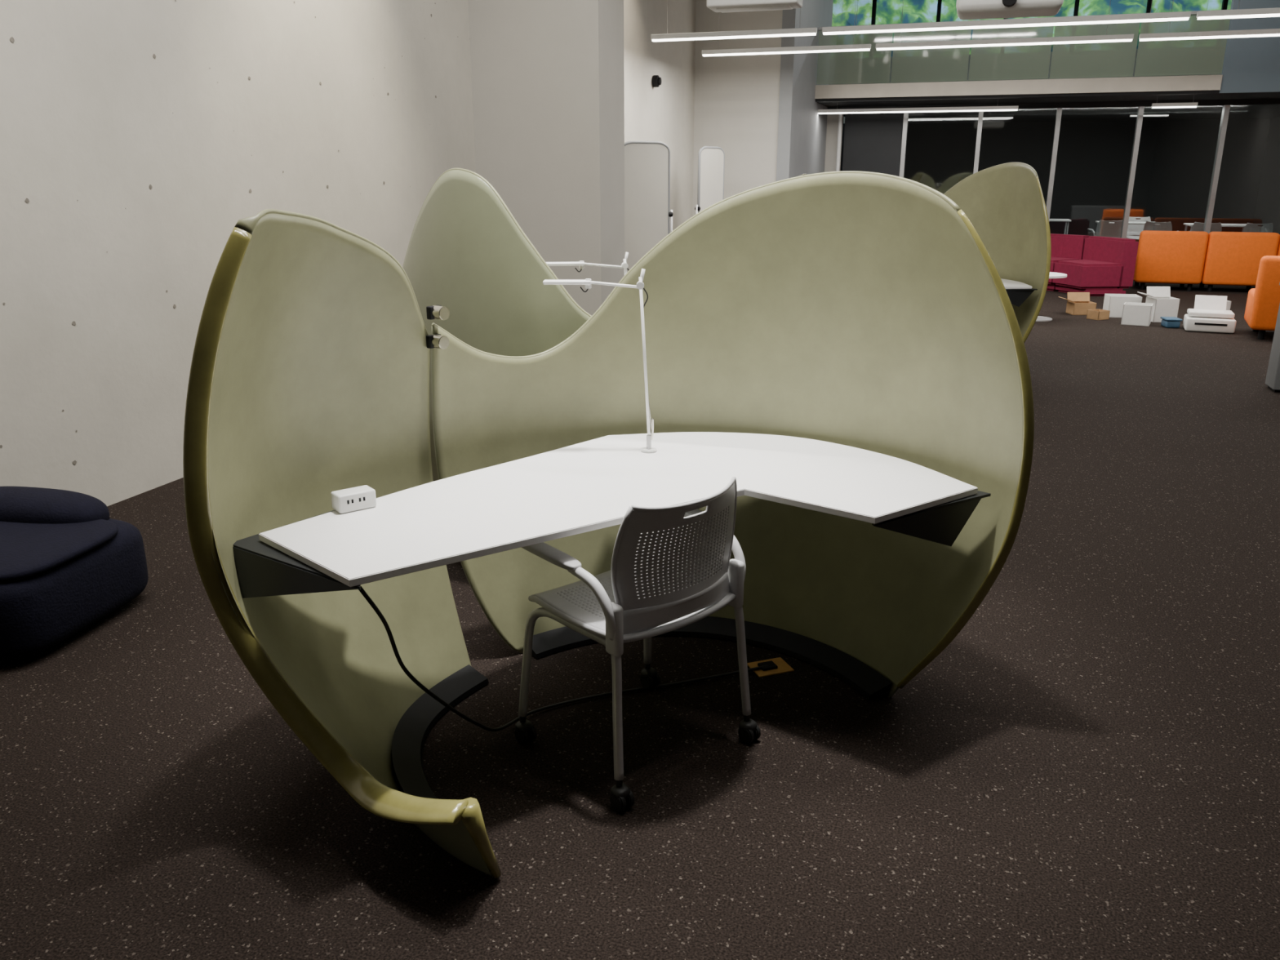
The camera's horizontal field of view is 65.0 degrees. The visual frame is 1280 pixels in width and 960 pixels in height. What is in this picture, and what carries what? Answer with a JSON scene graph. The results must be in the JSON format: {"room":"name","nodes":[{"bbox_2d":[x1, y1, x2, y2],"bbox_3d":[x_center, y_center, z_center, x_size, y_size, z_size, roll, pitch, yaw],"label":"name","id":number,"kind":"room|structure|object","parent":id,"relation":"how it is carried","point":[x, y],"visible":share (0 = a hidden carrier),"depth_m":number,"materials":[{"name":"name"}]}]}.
{"room":"open-plan office","nodes":[
{"label":"open-plan office","id":0,"kind":"room"},
{"bbox_2d":[0,0,695,506],"bbox_3d":[-2.080,-3.127,6.293,0.200,5.500,17.900,5,18,17],"label":"wall","id":1,"kind":"structure","parent":0,"point":[87,107],"depth_m":5.28,"materials":[{"name":"paint"}]},
{"bbox_2d":[0,0,470,464],"bbox_3d":[-2.326,-1.868,5.541,0.001,3.331,9.600,5,18,17],"label":"tie holes","id":2,"kind":"object","parent":1,"relation":"attached to","point":[11,38],"visible":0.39,"depth_m":5.07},
{"bbox_2d":[652,75,661,87],"bbox_3d":[0.215,-4.997,12.583,0.090,0.140,0.140,5,18,17],"label":"wall sensor","id":3,"kind":"object","parent":1,"relation":"attached to","point":[656,80],"visible":1,"depth_m":12.54,"materials":[{"name":"black plastic"}]},
{"bbox_2d":[467,0,624,315],"bbox_3d":[-0.753,-3.703,8.178,1.105,5.500,0.610,5,18,17],"label":"wall","id":4,"kind":"structure","parent":0,"point":[548,82],"depth_m":8.14,"materials":[{"name":"paint"}]},
{"bbox_2d":[0,249,1279,959],"bbox_3d":[3.708,-1.759,11.396,16.000,0.100,30.000,5,18,17],"label":"floor","id":5,"kind":"structure","parent":0,"point":[1089,769],"depth_m":2.79,"materials":[{"name":"carpet"}]},
{"bbox_2d":[0,486,148,660],"bbox_3d":[-2.408,0.317,3.706,0.924,0.424,0.756,4,17,11],"label":"ottoman","id":6,"kind":"object","parent":5,"relation":"on","point":[66,566],"visible":1,"depth_m":3.59,"materials":[{"name":"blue fabric"}]},
{"bbox_2d":[0,519,118,582],"bbox_3d":[-2.378,0.228,3.624,0.840,0.050,0.620,4,17,11],"label":"seat cushion","id":7,"kind":"object","parent":6,"relation":"on","point":[32,550],"depth_m":3.57,"materials":[{"name":"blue fabric"}]},
{"bbox_2d":[402,168,591,481],"bbox_3d":[0.148,-0.492,4.316,2.147,1.617,1.258,-10,20,-30],"label":"pod","id":8,"kind":"object","parent":5,"relation":"on","point":[468,255],"visible":0.06,"depth_m":3.60,"materials":[{"name":"green fabric"}]},
{"bbox_3d":[0.009,-0.306,4.369,2.057,0.230,1.395,0,17,0],"label":"curved desk","id":9,"kind":"object","parent":8,"relation":"attached to","visible":0},
{"bbox_2d":[546,252,629,275],"bbox_3d":[-0.180,-0.571,3.840,0.356,0.586,0.052,-2,17,-8],"label":"desk lamp","id":10,"kind":"object","parent":9,"relation":"on","point":[581,264],"visible":0.33,"depth_m":3.76,"materials":[{"name":"white plastic"}]},
{"bbox_2d":[359,586,768,731],"bbox_3d":[-0.195,0.410,2.934,1.424,0.695,0.285,-14,22,-39],"label":"extension cord","id":11,"kind":"object","parent":5,"relation":"on","point":[362,592],"visible":0.94,"depth_m":2.88,"materials":[{"name":"black rubber"}]},
{"bbox_2d":[182,170,1034,878],"bbox_3d":[-0.132,-0.048,2.883,2.163,1.606,1.296,-9,19,-28],"label":"pod","id":12,"kind":"object","parent":5,"relation":"on","point":[865,310],"visible":0.88,"depth_m":3.14,"materials":[{"name":"green fabric"}]},
{"bbox_2d":[232,431,991,598],"bbox_3d":[-0.093,0.150,2.877,1.945,0.230,1.130,-11,20,-32],"label":"curved desk","id":13,"kind":"object","parent":12,"relation":"attached to","point":[591,485],"visible":0.99,"depth_m":2.81,"materials":[{"name":"white laminate"}]},
{"bbox_2d":[233,510,360,590],"bbox_3d":[-0.865,0.164,2.525,0.329,0.008,0.648,-4,17,-13],"label":"support bracket","id":14,"kind":"object","parent":13,"relation":"attached to","point":[260,550],"depth_m":2.42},
{"bbox_2d":[330,484,376,513],"bbox_3d":[-0.774,0.052,2.718,0.105,0.050,0.062,-13,21,-36],"label":"outlet box","id":15,"kind":"object","parent":13,"relation":"on","point":[362,497],"visible":1,"depth_m":2.70,"materials":[{"name":"white plastic"}]},
{"bbox_2d":[542,268,657,453],"bbox_3d":[-0.123,-0.375,3.197,0.356,0.586,0.052,0,17,0],"label":"desk lamp","id":16,"kind":"object","parent":13,"relation":"on","point":[588,282],"visible":1,"depth_m":3.14,"materials":[{"name":"white plastic"}]},
{"bbox_2d":[514,476,760,812],"bbox_3d":[-0.012,0.376,2.842,0.562,0.819,0.503,-15,22,-40],"label":"office chair","id":17,"kind":"object","parent":5,"relation":"on","point":[686,574],"visible":0.94,"depth_m":2.63,"materials":[{"name":"grey plastic"}]},
{"bbox_2d":[515,720,533,733],"bbox_3d":[-0.339,0.725,2.944,0.050,0.036,0.050,-15,22,-40],"label":"hood","id":18,"kind":"object","parent":17,"relation":"attached to","point":[522,726],"depth_m":2.93,"materials":[{"name":"black plastic"}]},
{"bbox_2d":[610,783,631,799],"bbox_3d":[-0.051,0.819,2.635,0.050,0.036,0.050,-15,22,-40],"label":"hood","id":19,"kind":"object","parent":17,"relation":"attached to","point":[619,791],"depth_m":2.62,"materials":[{"name":"black plastic"}]},
{"bbox_2d":[640,666,657,679],"bbox_3d":[0.029,0.629,3.259,0.050,0.036,0.050,-15,22,-40],"label":"hood","id":20,"kind":"object","parent":17,"relation":"attached to","point":[647,673],"depth_m":3.24,"materials":[{"name":"black plastic"}]},
{"bbox_2d":[738,719,756,732],"bbox_3d":[0.317,0.723,2.950,0.050,0.036,0.050,-15,22,-40],"label":"hood","id":21,"kind":"object","parent":17,"relation":"attached to","point":[745,725],"depth_m":2.93,"materials":[{"name":"black plastic"}]},
{"bbox_2d":[624,140,672,272],"bbox_3d":[0.054,-2.813,11.326,0.750,1.918,0.500,-10,19,-29],"label":"whiteboard","id":22,"kind":"object","parent":5,"relation":"on","point":[648,215],"visible":0.44,"depth_m":11.22,"materials":[{"name":"ceramic"}]},
{"bbox_2d":[694,146,724,213],"bbox_3d":[0.950,-3.497,13.561,0.500,1.918,0.730,12,21,34],"label":"whiteboard","id":23,"kind":"object","parent":5,"relation":"on","point":[711,159],"visible":0.53,"depth_m":13.35,"materials":[{"name":"plastic"}]},
{"bbox_2d":[746,657,794,677],"bbox_3d":[0.440,0.628,3.392,0.130,0.015,0.100,-6,18,-19],"label":"floor outlet","id":24,"kind":"object","parent":5,"relation":"on","point":[778,665],"visible":0.9,"depth_m":3.38,"materials":[{"name":"gold metal"}]},
{"bbox_2d":[757,660,777,671],"bbox_3d":[0.431,0.628,3.388,0.055,0.012,0.045,-6,18,-19],"label":"socket","id":25,"kind":"object","parent":24,"relation":"attached to","point":[772,664],"depth_m":3.38,"materials":[{"name":"black metal"}]},
{"bbox_2d":[835,113,842,171],"bbox_3d":[3.410,-5.015,17.429,0.070,2.600,0.070,5,18,17],"label":"window mullion","id":26,"kind":"object","parent":5,"relation":"on","point":[840,116],"visible":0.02,"depth_m":17.17,"materials":[{"name":"grey metal"}]},
{"bbox_2d":[899,112,908,177],"bbox_3d":[4.490,-4.974,17.295,0.070,2.600,0.160,5,18,17],"label":"trim","id":27,"kind":"structure","parent":5,"relation":"on","point":[905,122],"depth_m":17.01,"materials":[{"name":"metal"}]},
{"bbox_2d":[798,162,1051,342],"bbox_3d":[2.188,-1.827,8.562,2.163,1.686,1.296,0,17,1],"label":"pod","id":28,"kind":"object","parent":5,"relation":"on","point":[1005,204],"visible":0.2,"depth_m":8.48,"materials":[{"name":"green fabric"}]},
{"bbox_2d":[1000,278,1037,306],"bbox_3d":[2.190,-1.586,8.558,1.945,0.230,1.130,-1,17,-4],"label":"curved desk","id":29,"kind":"object","parent":28,"relation":"attached to","point":[1018,292],"visible":0.23,"depth_m":8.08,"materials":[{"name":"white laminate"}]},
{"bbox_2d":[1005,288,1037,290],"bbox_3d":[2.949,-1.570,8.196,0.472,0.008,0.303,-1,17,-2],"label":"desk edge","id":30,"kind":"object","parent":29,"relation":"attached to","point":[1006,289],"depth_m":8.06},
{"bbox_2d":[973,111,983,173],"bbox_3d":[5.631,-4.865,16.940,0.070,2.600,0.160,5,18,17],"label":"trim","id":31,"kind":"structure","parent":5,"relation":"on","point":[980,113],"depth_m":16.64,"materials":[{"name":"metal"}]},
{"bbox_2d":[1035,271,1066,321],"bbox_3d":[4.501,-2.084,11.412,0.600,0.512,0.600,5,18,17],"label":"side table","id":32,"kind":"object","parent":5,"relation":"on","point":[1052,275],"visible":0.22,"depth_m":11.30,"materials":[{"name":"white plastic"}]},
{"bbox_2d":[1045,107,1062,219],"bbox_3d":[6.772,-4.757,16.585,0.070,2.600,0.160,5,18,17],"label":"trim","id":33,"kind":"structure","parent":5,"relation":"on","point":[1059,111],"depth_m":16.38,"materials":[{"name":"metal"}]},
{"bbox_2d":[1048,218,1071,234],"bbox_3d":[7.754,-4.671,19.467,1.000,0.750,0.600,5,18,17],"label":"cafe table","id":34,"kind":"object","parent":5,"relation":"on","point":[1067,221],"visible":0.24,"depth_m":19.04,"materials":[{"name":"white laminate"}]},
{"bbox_2d":[1058,292,1096,315],"bbox_3d":[5.171,-2.089,11.892,0.368,0.240,0.243,0,17,1],"label":"cardboard box","id":35,"kind":"object","parent":5,"relation":"on","point":[1077,303],"visible":0.87,"depth_m":11.88,"materials":[{"name":"brown cardboard"}]},
{"bbox_2d":[1046,233,1138,296],"bbox_3d":[5.174,-3.207,14.678,3.785,0.750,1.414,9,19,28],"label":"curved sofa","id":36,"kind":"object","parent":5,"relation":"on","point":[1097,265],"visible":0.25,"depth_m":13.69,"materials":[{"name":"fabric"}]},
{"bbox_2d":[1048,257,1079,284],"bbox_3d":[5.836,-3.028,14.471,0.596,0.330,0.802,-13,21,-36],"label":"seat cushion","id":37,"kind":"object","parent":36,"relation":"on","point":[1054,260],"depth_m":14.11,"materials":[{"name":"fabric"}]},
{"bbox_2d":[1052,259,1123,288],"bbox_3d":[6.156,-2.842,13.861,0.596,0.330,0.802,-5,18,-15],"label":"seat cushion","id":38,"kind":"object","parent":36,"relation":"on","point":[1081,273],"depth_m":13.58,"materials":[{"name":"fabric"}]},
{"bbox_2d":[1086,309,1110,319],"bbox_3d":[5.244,-1.893,11.493,0.180,0.099,0.160,-9,19,-27],"label":"cardboard box","id":39,"kind":"object","parent":5,"relation":"on","point":[1095,314],"visible":1,"depth_m":11.44,"materials":[{"name":"brown cardboard"}]},
{"bbox_2d":[1087,219,1122,237],"bbox_3d":[8.241,-4.195,17.794,0.562,0.819,0.503,2,17,8],"label":"office chair","id":40,"kind":"object","parent":5,"relation":"on","point":[1116,233],"visible":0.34,"depth_m":17.54,"materials":[{"name":"grey plastic"}]},
{"bbox_2d":[1102,293,1142,317],"bbox_3d":[5.619,-2.033,11.708,0.340,0.239,0.300,4,17,12],"label":"carton","id":41,"kind":"object","parent":5,"relation":"on","point":[1114,303],"visible":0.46,"depth_m":11.59,"materials":[{"name":"cardboard"}]},
{"bbox_2d":[1095,221,1159,231],"bbox_3d":[8.838,-4.322,18.326,1.000,0.750,0.600,5,18,17],"label":"cafe table","id":42,"kind":"object","parent":5,"relation":"on","point":[1097,222],"visible":0.17,"depth_m":18.06,"materials":[{"name":"white laminate"}]},
{"bbox_2d":[1120,106,1144,238],"bbox_3d":[7.914,-4.649,16.231,0.070,2.600,0.160,5,18,17],"label":"trim","id":43,"kind":"structure","parent":5,"relation":"on","point":[1140,109],"depth_m":16.08,"materials":[{"name":"metal"}]},
{"bbox_2d":[1120,302,1153,326],"bbox_3d":[5.494,-1.835,11.096,0.280,0.219,0.260,9,19,28],"label":"carton","id":44,"kind":"object","parent":5,"relation":"on","point":[1134,313],"visible":1,"depth_m":11.00,"materials":[{"name":"cardboard"}]},
{"bbox_2d":[1126,216,1151,239],"bbox_3d":[9.341,-4.523,18.866,0.562,0.819,0.503,5,18,17],"label":"office chair","id":45,"kind":"object","parent":5,"relation":"on","point":[1131,229],"visible":0.29,"depth_m":18.99,"materials":[{"name":"grey plastic"}]},
{"bbox_2d":[1141,221,1172,231],"bbox_3d":[8.908,-4.040,17.286,0.562,0.819,0.503,13,21,36],"label":"office chair","id":46,"kind":"object","parent":5,"relation":"on","point":[1163,225],"visible":0.14,"depth_m":17.01,"materials":[{"name":"grey plastic"}]},
{"bbox_2d":[1137,286,1179,322],"bbox_3d":[5.824,-1.982,11.319,0.368,0.370,0.264,0,17,1],"label":"carton","id":47,"kind":"object","parent":5,"relation":"on","point":[1164,305],"visible":0.71,"depth_m":11.22,"materials":[{"name":"cardboard"}]},
{"bbox_2d":[1160,316,1182,328],"bbox_3d":[5.752,-1.706,10.883,0.160,0.100,0.200,2,17,6],"label":"crate","id":48,"kind":"object","parent":5,"relation":"on","point":[1166,322],"visible":1,"depth_m":10.81,"materials":[{"name":"plastic"}]},
{"bbox_2d":[1160,319,1180,328],"bbox_3d":[5.752,-1.697,10.886,0.140,0.080,0.180,2,17,6],"label":"tub","id":49,"kind":"object","parent":48,"relation":"in","point":[1168,323],"depth_m":10.80,"materials":[{"name":"blue plastic"}]},
{"bbox_2d":[1133,230,1279,291],"bbox_3d":[8.416,-3.104,14.223,2.590,0.820,0.800,5,18,17],"label":"sofa","id":50,"kind":"object","parent":5,"relation":"on","point":[1181,258],"visible":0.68,"depth_m":13.99,"materials":[{"name":"orange fabric"}]},
{"bbox_2d":[1191,222,1222,232],"bbox_3d":[9.543,-3.949,16.988,0.562,0.819,0.503,10,19,29],"label":"office chair","id":51,"kind":"object","parent":5,"relation":"on","point":[1216,225],"visible":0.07,"depth_m":16.70,"materials":[{"name":"grey plastic"}]},
{"bbox_2d":[1182,294,1236,333],"bbox_3d":[6.035,-1.759,10.621,0.460,0.343,0.398,7,18,23],"label":"printer","id":52,"kind":"object","parent":5,"relation":"on","point":[1210,313],"visible":1,"depth_m":10.54,"materials":[{"name":"white plastic"}]},
{"bbox_2d":[1194,294,1226,310],"bbox_3d":[6.093,-1.878,10.725,0.300,0.200,0.010,7,-12,23],"label":"paper tray","id":53,"kind":"object","parent":52,"relation":"on","point":[1202,302],"depth_m":10.72,"materials":[{"name":"white plastic"}]},
{"bbox_2d":[1203,105,1230,234],"bbox_3d":[9.055,-4.540,15.876,0.070,2.600,0.160,5,18,17],"label":"trim","id":54,"kind":"structure","parent":5,"relation":"on","point":[1225,111],"depth_m":15.72,"materials":[{"name":"metal"}]},
{"bbox_2d":[1182,222,1252,231],"bbox_3d":[10.046,-4.084,17.548,1.000,0.750,0.600,5,18,17],"label":"cafe table","id":55,"kind":"object","parent":5,"relation":"on","point":[1186,224],"visible":0.27,"depth_m":17.35,"materials":[{"name":"white laminate"}]},
{"bbox_2d":[1226,300,1231,310],"bbox_3d":[6.432,-1.894,11.254,0.240,0.239,0.200,-1,17,-5],"label":"carton","id":56,"kind":"object","parent":5,"relation":"on","point":[1228,303],"visible":0.06,"depth_m":11.15,"materials":[{"name":"cardboard"}]},
{"bbox_2d":[1243,222,1272,232],"bbox_3d":[10.210,-3.885,16.781,0.562,0.819,0.503,3,17,10],"label":"office chair","id":57,"kind":"object","parent":5,"relation":"on","point":[1268,227],"visible":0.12,"depth_m":16.48,"materials":[{"name":"grey plastic"}]},
{"bbox_2d":[1244,255,1279,339],"bbox_3d":[6.636,-1.844,10.101,0.840,0.820,0.800,8,19,25],"label":"armchair","id":58,"kind":"object","parent":5,"relation":"on","point":[1263,301],"visible":1,"depth_m":9.90,"materials":[{"name":"orange fabric"}]},
{"bbox_2d":[1265,282,1279,392],"bbox_3d":[5.471,-1.027,7.448,1.340,0.810,0.290,5,18,17],"label":"base cabinet","id":59,"kind":"object","parent":5,"relation":"on","point":[1272,380],"visible":1,"depth_m":7.66,"materials":[{"name":"black metal"}]},
{"bbox_2d":[692,0,782,216],"bbox_3d":[1.850,-6.043,15.831,1.510,5.500,3.500,5,18,17],"label":"wall","id":60,"kind":"structure","parent":0,"point":[737,97],"depth_m":14.27,"materials":[{"name":"paint"}]},
{"bbox_2d":[776,0,833,181],"bbox_3d":[2.581,-5.967,15.584,0.180,5.500,3.540,5,18,17],"label":"column","id":61,"kind":"structure","parent":60,"relation":"attached to","point":[802,131],"depth_m":14.65,"materials":[{"name":"white paint"}]},
{"bbox_2d":[827,97,1279,109],"bbox_3d":[7.091,-6.008,16.095,8.310,0.080,0.200,5,18,17],"label":"trim","id":62,"kind":"structure","parent":60,"relation":"attached to","point":[1237,101],"depth_m":15.94,"materials":[{"name":"grey metal"}]},
{"bbox_2d":[706,0,802,13],"bbox_3d":[0.943,-5.128,7.897,0.750,2.610,0.300,5,18,17],"label":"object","id":63,"kind":"structure","parent":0,"point":[717,6],"depth_m":8.19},
{"bbox_2d":[814,0,1279,123],"bbox_3d":[7.853,-8.080,17.913,8.310,2.820,8.070,5,18,17],"label":"beam","id":64,"kind":"structure","parent":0,"point":[1251,69],"depth_m":15.11,"materials":[{"name":"silver metal"}]},
{"bbox_2d":[816,9,1230,84],"bbox_3d":[5.479,-6.362,14.841,5.700,0.830,0.040,5,18,17],"label":"glass railing","id":65,"kind":"object","parent":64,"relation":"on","point":[1189,56],"visible":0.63,"depth_m":14.79,"materials":[{"name":"glass"}]},
{"bbox_2d":[828,48,1271,244],"bbox_3d":[8.517,-7.337,22.460,10.400,4.100,0.200,5,18,17],"label":"window frame","id":66,"kind":"structure","parent":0,"point":[1175,158],"depth_m":21.90,"materials":[{"name":"grey metal"}]},
{"bbox_2d":[842,112,903,176],"bbox_3d":[3.991,-5.021,17.450,0.970,2.600,0.120,5,18,17],"label":"window pane","id":67,"kind":"object","parent":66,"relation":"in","point":[873,142],"depth_m":17.16,"materials":[{"name":"black glass"}]},
{"bbox_2d":[824,113,844,172],"bbox_3d":[3.320,-5.085,17.658,0.360,2.600,0.080,5,18,17],"label":"door","id":68,"kind":"structure","parent":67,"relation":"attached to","point":[832,119],"depth_m":17.38,"materials":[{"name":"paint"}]},
{"bbox_2d":[871,0,876,24],"bbox_3d":[5.226,-10.223,22.493,0.080,1.400,0.130,5,18,17],"label":"trim","id":69,"kind":"structure","parent":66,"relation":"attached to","point":[874,2],"depth_m":22.37,"materials":[{"name":"black metal"}]},
{"bbox_2d":[936,0,942,22],"bbox_3d":[6.558,-10.097,22.079,0.080,1.400,0.130,5,18,17],"label":"trim","id":70,"kind":"structure","parent":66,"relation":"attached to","point":[940,2],"depth_m":21.97,"materials":[{"name":"black metal"}]},
{"bbox_2d":[1073,0,1079,16],"bbox_3d":[9.221,-9.844,21.252,0.080,1.400,0.130,5,18,17],"label":"trim","id":71,"kind":"structure","parent":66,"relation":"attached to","point":[1077,2],"depth_m":21.16,"materials":[{"name":"black metal"}]},
{"bbox_2d":[1146,0,1152,13],"bbox_3d":[10.552,-9.717,20.838,0.080,1.400,0.130,5,18,17],"label":"trim","id":72,"kind":"structure","parent":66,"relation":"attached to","point":[1148,7],"depth_m":20.76,"materials":[{"name":"black metal"}]},
{"bbox_2d":[1221,0,1228,9],"bbox_3d":[11.884,-9.591,20.424,0.080,1.400,0.130,5,18,17],"label":"trim","id":73,"kind":"structure","parent":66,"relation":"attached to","point":[1224,3],"depth_m":20.36,"materials":[{"name":"black metal"}]},
{"bbox_2d":[1253,116,1279,234],"bbox_3d":[8.820,-3.643,7.984,0.200,5.500,28.000,5,18,17],"label":"wall","id":74,"kind":"structure","parent":0,"point":[1267,211],"depth_m":20.39,"materials":[{"name":"paint"}]},
{"bbox_3d":[4.160,-6.764,8.613,10.400,0.100,28.400,5,18,17],"label":"ceiling","id":75,"kind":"structure","parent":0,"visible":0},
{"bbox_2d":[650,8,817,41],"bbox_3d":[0.995,-5.970,10.481,1.820,2.510,0.070,5,18,17],"label":"pendant light","id":76,"kind":"object","parent":75,"relation":"hanging from","point":[801,31],"visible":1,"depth_m":10.80,"materials":[{"name":"white plastic"}]},
{"bbox_2d":[652,32,816,41],"bbox_3d":[0.995,-4.780,10.845,1.800,0.020,0.060,5,18,17],"label":"diffuser","id":77,"kind":"object","parent":76,"relation":"attached to","point":[707,36],"depth_m":10.85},
{"bbox_2d":[702,0,871,56],"bbox_3d":[1.756,-6.390,11.853,2.060,2.510,0.070,5,18,17],"label":"pendant light","id":78,"kind":"object","parent":75,"relation":"hanging from","point":[855,47],"visible":1,"depth_m":12.17,"materials":[{"name":"white plastic"}]},
{"bbox_2d":[702,48,870,56],"bbox_3d":[1.756,-5.199,12.217,2.040,0.020,0.060,5,18,17],"label":"diffuser","id":79,"kind":"object","parent":78,"relation":"attached to","point":[757,51],"depth_m":12.23,"materials":[{"name":"white plastic"}]},
{"bbox_2d":[817,0,1018,114],"bbox_3d":[4.324,-7.207,15.349,3.050,2.990,0.070,5,18,17],"label":"pendant light","id":80,"kind":"object","parent":75,"relation":"hanging from","point":[976,108],"visible":0.99,"depth_m":15.73,"materials":[{"name":"white plastic"}]},
{"bbox_2d":[817,109,1017,114],"bbox_3d":[4.324,-5.787,15.783,3.030,0.020,0.060,5,18,17],"label":"diffuser","id":81,"kind":"object","parent":80,"relation":"attached to","point":[820,111],"depth_m":15.86,"materials":[{"name":"white plastic"}]},
{"bbox_2d":[875,0,1133,50],"bbox_3d":[4.115,-6.166,11.120,2.780,2.510,0.070,5,18,17],"label":"pendant light","id":82,"kind":"object","parent":75,"relation":"hanging from","point":[1117,37],"visible":1,"depth_m":11.43,"materials":[{"name":"white plastic"}]},
{"bbox_2d":[876,39,1132,50],"bbox_3d":[4.115,-4.975,11.484,2.760,0.020,0.060,5,18,17],"label":"diffuser","id":83,"kind":"object","parent":82,"relation":"attached to","point":[1005,42],"depth_m":11.50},
{"bbox_2d":[822,0,1191,35],"bbox_3d":[3.568,-5.726,9.681,3.470,2.510,0.070,5,18,17],"label":"pendant light","id":84,"kind":"object","parent":75,"relation":"hanging from","point":[1184,15],"visible":1,"depth_m":9.97,"materials":[{"name":"white plastic"}]},
{"bbox_2d":[822,17,1189,35],"bbox_3d":[3.568,-4.535,10.046,3.450,0.020,0.060,5,18,17],"label":"diffuser","id":85,"kind":"object","parent":84,"relation":"attached to","point":[1081,20],"depth_m":10.02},
{"bbox_2d":[955,0,1063,19],"bbox_3d":[2.662,-4.710,6.856,0.720,2.800,0.515,5,18,17],"label":"projector","id":86,"kind":"object","parent":75,"relation":"hanging from","point":[966,9],"visible":1,"depth_m":7.14,"materials":[{"name":"white plastic"}]},
{"bbox_2d":[1151,0,1208,108],"bbox_3d":[7.819,-6.875,14.263,0.600,2.990,0.070,5,18,17],"label":"pendant light","id":87,"kind":"object","parent":75,"relation":"hanging from","point":[1154,105],"visible":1,"depth_m":14.66,"materials":[{"name":"white plastic"}]},
{"bbox_2d":[1151,106,1196,108],"bbox_3d":[7.819,-5.455,14.697,0.580,0.020,0.060,5,18,17],"label":"diffuser","id":88,"kind":"object","parent":87,"relation":"attached to","point":[1153,107],"depth_m":14.69,"materials":[{"name":"white plastic"}]},
{"bbox_2d":[1138,0,1279,41],"bbox_3d":[6.863,-5.905,10.266,2.880,2.510,0.070,5,18,17],"label":"pendant light","id":89,"kind":"object","parent":75,"relation":"hanging from","point":[1271,32],"visible":1,"depth_m":10.82,"materials":[{"name":"white plastic"}]},
{"bbox_2d":[1139,33,1279,41],"bbox_3d":[6.863,-4.714,10.630,2.860,0.020,0.060,5,18,17],"label":"diffuser","id":90,"kind":"object","parent":89,"relation":"attached to","point":[1162,37],"depth_m":10.86,"materials":[{"name":"white plastic"}]},
{"bbox_2d":[1195,0,1279,19],"bbox_3d":[6.887,-5.410,8.650,3.390,2.510,0.070,5,18,17],"label":"pendant light","id":91,"kind":"object","parent":75,"relation":"hanging from","point":[1260,12],"visible":1,"depth_m":9.38,"materials":[{"name":"white plastic"}]},
{"bbox_2d":[1197,13,1279,19],"bbox_3d":[6.887,-4.220,9.014,3.370,0.020,0.060,5,18,17],"label":"diffuser","id":92,"kind":"object","parent":91,"relation":"attached to","point":[1200,16],"depth_m":9.40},
{"label":"outside","id":93,"kind":"structure","parent":0,"visible":0},
{"bbox_2d":[831,0,1231,57],"bbox_3d":[9.356,-10.724,23.449,12.000,2.800,0.599,5,18,17],"label":"window","id":94,"kind":"structure","parent":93,"point":[887,11],"depth_m":24.05,"materials":[{"name":"glass"}]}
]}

